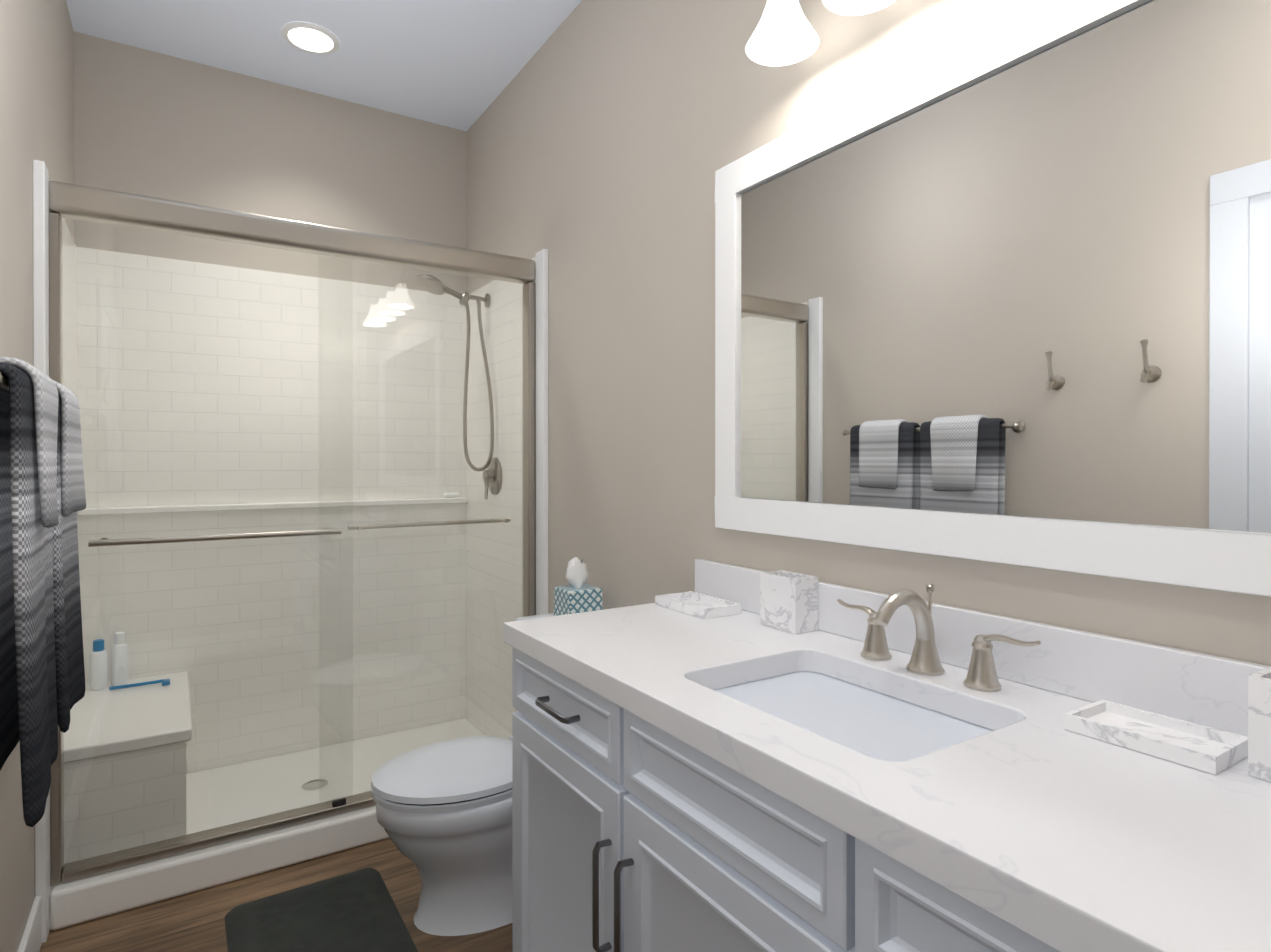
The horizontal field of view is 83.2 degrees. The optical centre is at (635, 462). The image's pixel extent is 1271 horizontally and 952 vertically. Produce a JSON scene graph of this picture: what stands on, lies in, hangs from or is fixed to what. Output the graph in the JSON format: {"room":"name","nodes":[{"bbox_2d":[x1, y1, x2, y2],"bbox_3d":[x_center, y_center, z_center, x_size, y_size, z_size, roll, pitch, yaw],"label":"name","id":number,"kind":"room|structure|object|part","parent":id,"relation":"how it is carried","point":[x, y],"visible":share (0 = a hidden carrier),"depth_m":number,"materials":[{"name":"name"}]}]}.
{"room":"bathroom","nodes":[
{"label":"bathroom","id":0,"kind":"room"},
{"bbox_2d":[0,0,73,951],"bbox_3d":[-1.089,-0.151,1.028,0.100,2.810,3.860,0,0,-33],"label":"wall","id":1,"kind":"structure","parent":0,"point":[36,79],"depth_m":1.72,"materials":[{"name":"beige paint"}]},
{"bbox_2d":[17,895,41,951],"bbox_3d":[-1.141,1.188,1.220,0.015,0.130,1.513,0,0,-33],"label":"baseboard","id":2,"kind":"structure","parent":1,"relation":"attached to","point":[31,939],"depth_m":1.73,"materials":[{"name":"white wood"}]},
{"bbox_2d":[33,160,49,942],"bbox_3d":[-1.565,0.233,1.889,0.024,2.035,0.072,0,0,-33],"label":"trim","id":3,"kind":"structure","parent":1,"relation":"attached to","point":[41,356],"depth_m":1.86,"materials":[{"name":"white"}]},
{"bbox_2d":[0,357,85,826],"bbox_3d":[-1.179,0.206,1.392,0.136,0.763,0.806,0,0,-33],"label":"towels","id":4,"kind":"object","parent":1,"relation":"attached to","point":[42,668],"visible":1,"depth_m":1.22,"materials":[{"name":"grey fabric"}]},
{"bbox_2d":[61,218,76,396],"bbox_3d":[-1.815,0.235,2.263,0.008,2.030,0.782,0,0,-33],"label":"tile","id":5,"kind":"structure","parent":1,"relation":"attached to","point":[71,307],"depth_m":2.42,"materials":[{"name":"white tile"}]},
{"bbox_2d":[73,31,466,293],"bbox_3d":[-1.442,-0.158,3.033,1.667,2.810,0.100,0,0,-33],"label":"wall","id":6,"kind":"structure","parent":0,"point":[154,124],"depth_m":2.91,"materials":[{"name":"beige paint"}]},
{"bbox_2d":[77,247,465,773],"bbox_3d":[-1.413,0.232,2.989,1.467,2.030,0.008,0,0,-33],"label":"tile","id":7,"kind":"structure","parent":6,"relation":"attached to","point":[131,556],"depth_m":2.94,"materials":[{"name":"white tile"}]},
{"bbox_2d":[77,497,467,515],"bbox_3d":[-1.398,0.176,2.966,1.447,0.026,0.043,0,0,-33],"label":"shelf ledge","id":8,"kind":"object","parent":7,"relation":"attached to","point":[260,506],"depth_m":2.87,"materials":[{"name":"white tile"}]},
{"bbox_2d":[444,492,458,497],"bbox_3d":[-0.853,0.150,3.317,0.068,0.022,0.034,0,0,-33],"label":"soap bar","id":9,"kind":"object","parent":8,"relation":"on","point":[446,495],"depth_m":3.30,"materials":[{"name":"white"}]},
{"bbox_2d":[40,838,512,951],"bbox_3d":[-0.429,1.302,1.455,1.667,0.100,3.860,0,0,-33],"label":"floor","id":10,"kind":"structure","parent":0,"point":[193,922],"depth_m":1.97,"materials":[{"name":"brown wood"}]},
{"bbox_2d":[49,718,485,929],"bbox_3d":[-1.185,1.196,2.636,1.463,0.105,0.835,0,0,-33],"label":"shower pan","id":11,"kind":"object","parent":10,"relation":"on","point":[79,901],"visible":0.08,"depth_m":2.31,"materials":[{"name":"white plastic"}]},
{"bbox_2d":[50,672,191,890],"bbox_3d":[-1.686,1.006,2.391,0.340,0.394,0.705,0,0,-33],"label":"shower bench","id":12,"kind":"object","parent":11,"relation":"in","point":[73,790],"depth_m":2.14,"materials":[{"name":"tile"}]},
{"bbox_2d":[104,679,169,689],"bbox_3d":[-1.781,0.798,2.575,0.182,0.018,0.041,0,0,-30],"label":"razor","id":13,"kind":"object","parent":12,"relation":"on","point":[116,683],"depth_m":2.59,"materials":[{"name":"blue plastic"}]},
{"bbox_2d":[224,868,417,951],"bbox_3d":[-0.757,1.243,1.766,0.410,0.015,0.800,0,0,-33],"label":"bath mat","id":14,"kind":"object","parent":10,"relation":"on","point":[356,911],"visible":0.94,"depth_m":1.94,"materials":[{"name":"fabric"}]},
{"bbox_2d":[371,613,553,935],"bbox_3d":[-0.391,0.878,2.071,0.712,0.745,0.456,0,0,-33],"label":"toilet","id":15,"kind":"object","parent":10,"relation":"on","point":[444,814],"visible":0.48,"depth_m":1.90,"materials":[{"name":"white ceramic"}]},
{"bbox_3d":[-0.506,0.877,1.997,0.437,0.017,0.380,0,0,-33],"label":"seat","id":16,"kind":"part","parent":15,"relation":"part of","materials":[{"name":"white ceramic"}]},
{"bbox_3d":[-0.494,0.857,2.005,0.467,0.056,0.380,0,0,-33],"label":"lid","id":17,"kind":"part","parent":15,"relation":"part of","materials":[{"name":"white ceramic"}]},
{"bbox_3d":[-0.428,1.069,2.048,0.601,0.362,0.382,0,0,-33],"label":"bowl","id":18,"kind":"part","parent":15,"relation":"part of","materials":[{"name":"white ceramic"}]},
{"bbox_2d":[554,557,601,615],"bbox_3d":[-0.177,0.397,2.206,0.112,0.212,0.112,0,0,-33],"label":"tissue box","id":19,"kind":"object","parent":15,"relation":"on","point":[578,594],"visible":0.67,"depth_m":2.18,"materials":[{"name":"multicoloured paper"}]},
{"bbox_2d":[503,639,1090,951],"bbox_3d":[0.344,0.825,1.078,0.566,0.856,1.516,0,0,-33],"label":"bathroom vanity","id":20,"kind":"object","parent":10,"relation":"on","point":[630,833],"depth_m":1.06,"materials":[{"name":"grey wood"}]},
{"bbox_2d":[503,603,1270,951],"bbox_3d":[0.351,0.375,1.081,0.548,0.043,1.536,0,0,-33],"label":"countertop","id":21,"kind":"structure","parent":20,"relation":"on","point":[1104,846],"depth_m":0.78,"materials":[{"name":"white stone"}]},
{"bbox_2d":[655,591,741,618],"bbox_3d":[0.148,0.339,1.717,0.110,0.022,0.195,0,0,-33],"label":"tray","id":22,"kind":"object","parent":21,"relation":"on","point":[699,605],"visible":0.98,"depth_m":1.71,"materials":[{"name":"stone"}]},
{"bbox_2d":[760,570,817,633],"bbox_3d":[0.327,0.295,1.528,0.066,0.112,0.105,0,0,-33],"label":"holder","id":23,"kind":"object","parent":21,"relation":"on","point":[788,601],"visible":1,"depth_m":1.50,"materials":[{"name":"stone"}]},
{"bbox_2d":[711,663,994,758],"bbox_3d":[0.315,0.455,1.103,0.354,0.141,0.479,0,0,-33],"label":"sink","id":24,"kind":"object","parent":21,"relation":"in","point":[893,724],"depth_m":1.15,"materials":[{"name":"white ceramic"}]},
{"bbox_2d":[831,584,1046,694],"bbox_3d":[0.452,0.281,1.190,0.154,0.143,0.383,0,0,-33],"label":"faucet","id":25,"kind":"object","parent":21,"relation":"on","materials":[{"name":"silver metal"}]},
{"bbox_2d":[1064,700,1247,774],"bbox_3d":[0.656,0.343,0.908,0.105,0.020,0.165,0,0,-33],"label":"tray","id":26,"kind":"object","parent":21,"relation":"on","point":[1214,751],"visible":0.85,"depth_m":0.90,"materials":[{"name":"stone"}]},
{"bbox_2d":[1248,667,1270,781],"bbox_3d":[0.775,0.297,0.782,0.110,0.112,0.135,0,0,-33],"label":"holder","id":27,"kind":"object","parent":21,"relation":"on","point":[1259,724],"visible":1,"depth_m":0.80,"materials":[{"name":"stone"}]},
{"bbox_2d":[66,0,581,130],"bbox_3d":[-0.429,-1.608,1.445,1.667,0.100,3.860,0,0,-33],"label":"ceiling","id":28,"kind":"structure","parent":0,"point":[458,64],"depth_m":2.65,"materials":[{"name":"white paint"}]},
{"bbox_2d":[281,21,339,53],"bbox_3d":[-1.192,-1.556,2.631,0.196,0.011,0.196,0,0,-33],"label":"recessed light","id":29,"kind":"object","parent":28,"relation":"in","point":[308,37],"visible":0.98,"depth_m":2.62,"materials":[{"name":"white"}]},
{"bbox_2d":[467,0,1270,665],"bbox_3d":[0.231,-0.154,1.872,0.100,2.810,3.860,0,0,-33],"label":"wall","id":30,"kind":"structure","parent":0,"point":[607,140],"depth_m":2.02,"materials":[{"name":"beige paint"}]},
{"bbox_2d":[48,181,535,283],"bbox_3d":[-0.994,-0.720,2.330,1.435,0.085,0.075,0,0,-33],"label":"header","id":31,"kind":"object","parent":30,"relation":"attached to","point":[85,203],"visible":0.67,"depth_m":2.21,"materials":[{"name":"silver metal"}]},
{"bbox_2d":[49,212,535,885],"bbox_3d":[-0.995,0.232,2.336,1.435,1.818,0.064,0,0,-33],"label":"jamb","id":32,"kind":"object","parent":30,"relation":"attached to","point":[175,846],"visible":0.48,"depth_m":2.15,"materials":[{"name":"silver metal"}]},
{"bbox_2d":[61,215,523,869],"bbox_3d":[-0.995,0.218,2.336,1.371,1.788,0.032,0,0,-33],"label":"door glass","id":33,"kind":"object","parent":30,"relation":"attached to","point":[337,619],"visible":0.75,"depth_m":2.26,"materials":[{"name":"clear glass"}]},
{"bbox_2d":[88,527,341,546],"bbox_3d":[-1.231,0.220,2.145,0.645,0.021,0.075,0,0,-33],"label":"frame bar","id":34,"kind":"object","parent":33,"relation":"attached to","point":[104,541],"depth_m":2.09,"materials":[{"name":"silver metal"}]},
{"bbox_2d":[348,518,510,529],"bbox_3d":[-0.716,0.219,2.562,0.581,0.016,0.048,0,0,-33],"label":"frame bar","id":35,"kind":"object","parent":33,"relation":"attached to","point":[389,525],"depth_m":2.56,"materials":[{"name":"silver metal"}]},
{"bbox_2d":[332,798,345,806],"bbox_3d":[-0.964,1.105,2.330,0.040,0.016,0.012,0,0,-33],"label":"guide","id":36,"kind":"object","parent":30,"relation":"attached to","point":[338,802],"visible":1,"depth_m":2.33,"materials":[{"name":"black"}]},
{"bbox_2d":[466,257,535,739],"bbox_3d":[-0.586,0.232,3.050,0.008,2.030,0.782,0,0,-33],"label":"tile","id":37,"kind":"structure","parent":30,"relation":"attached to","point":[513,500],"depth_m":3.07,"materials":[{"name":"white tile"}]},
{"bbox_2d":[416,274,501,499],"bbox_3d":[-0.746,-0.311,2.997,0.314,0.932,0.209,0,0,-33],"label":"shower head","id":38,"kind":"object","parent":37,"relation":"attached to","point":[496,464],"depth_m":3.04},
{"bbox_2d":[536,249,547,614],"bbox_3d":[-0.348,0.231,2.667,0.020,2.035,0.072,0,0,-33],"label":"trim","id":39,"kind":"structure","parent":30,"relation":"attached to","point":[541,431],"depth_m":2.64,"materials":[{"name":"white"}]},
{"bbox_2d":[746,0,818,65],"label":"sconce","id":40,"kind":"object","parent":30,"relation":"attached to","point":[784,34],"depth_m":1.47,"materials":[{"name":"white glass"}]},
{"bbox_2d":[822,0,895,15],"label":"sconce","id":41,"kind":"object","parent":30,"relation":"attached to","point":[842,7],"depth_m":1.33,"materials":[{"name":"white glass"}]},
{"bbox_2d":[695,559,1270,736],"bbox_3d":[0.574,0.303,1.224,0.018,0.100,1.536,0,0,-33],"label":"backsplash","id":42,"kind":"structure","parent":30,"relation":"attached to","point":[1207,690],"depth_m":1.04,"materials":[{"name":"white stone"}]},
{"bbox_2d":[714,0,1270,596],"bbox_3d":[0.554,-0.281,1.252,0.020,0.890,1.292,0,0,-33],"label":"mirror","id":43,"kind":"object","parent":30,"relation":"attached to","point":[998,290],"visible":0.98,"depth_m":1.14,"materials":[{"name":"white"}]}
]}

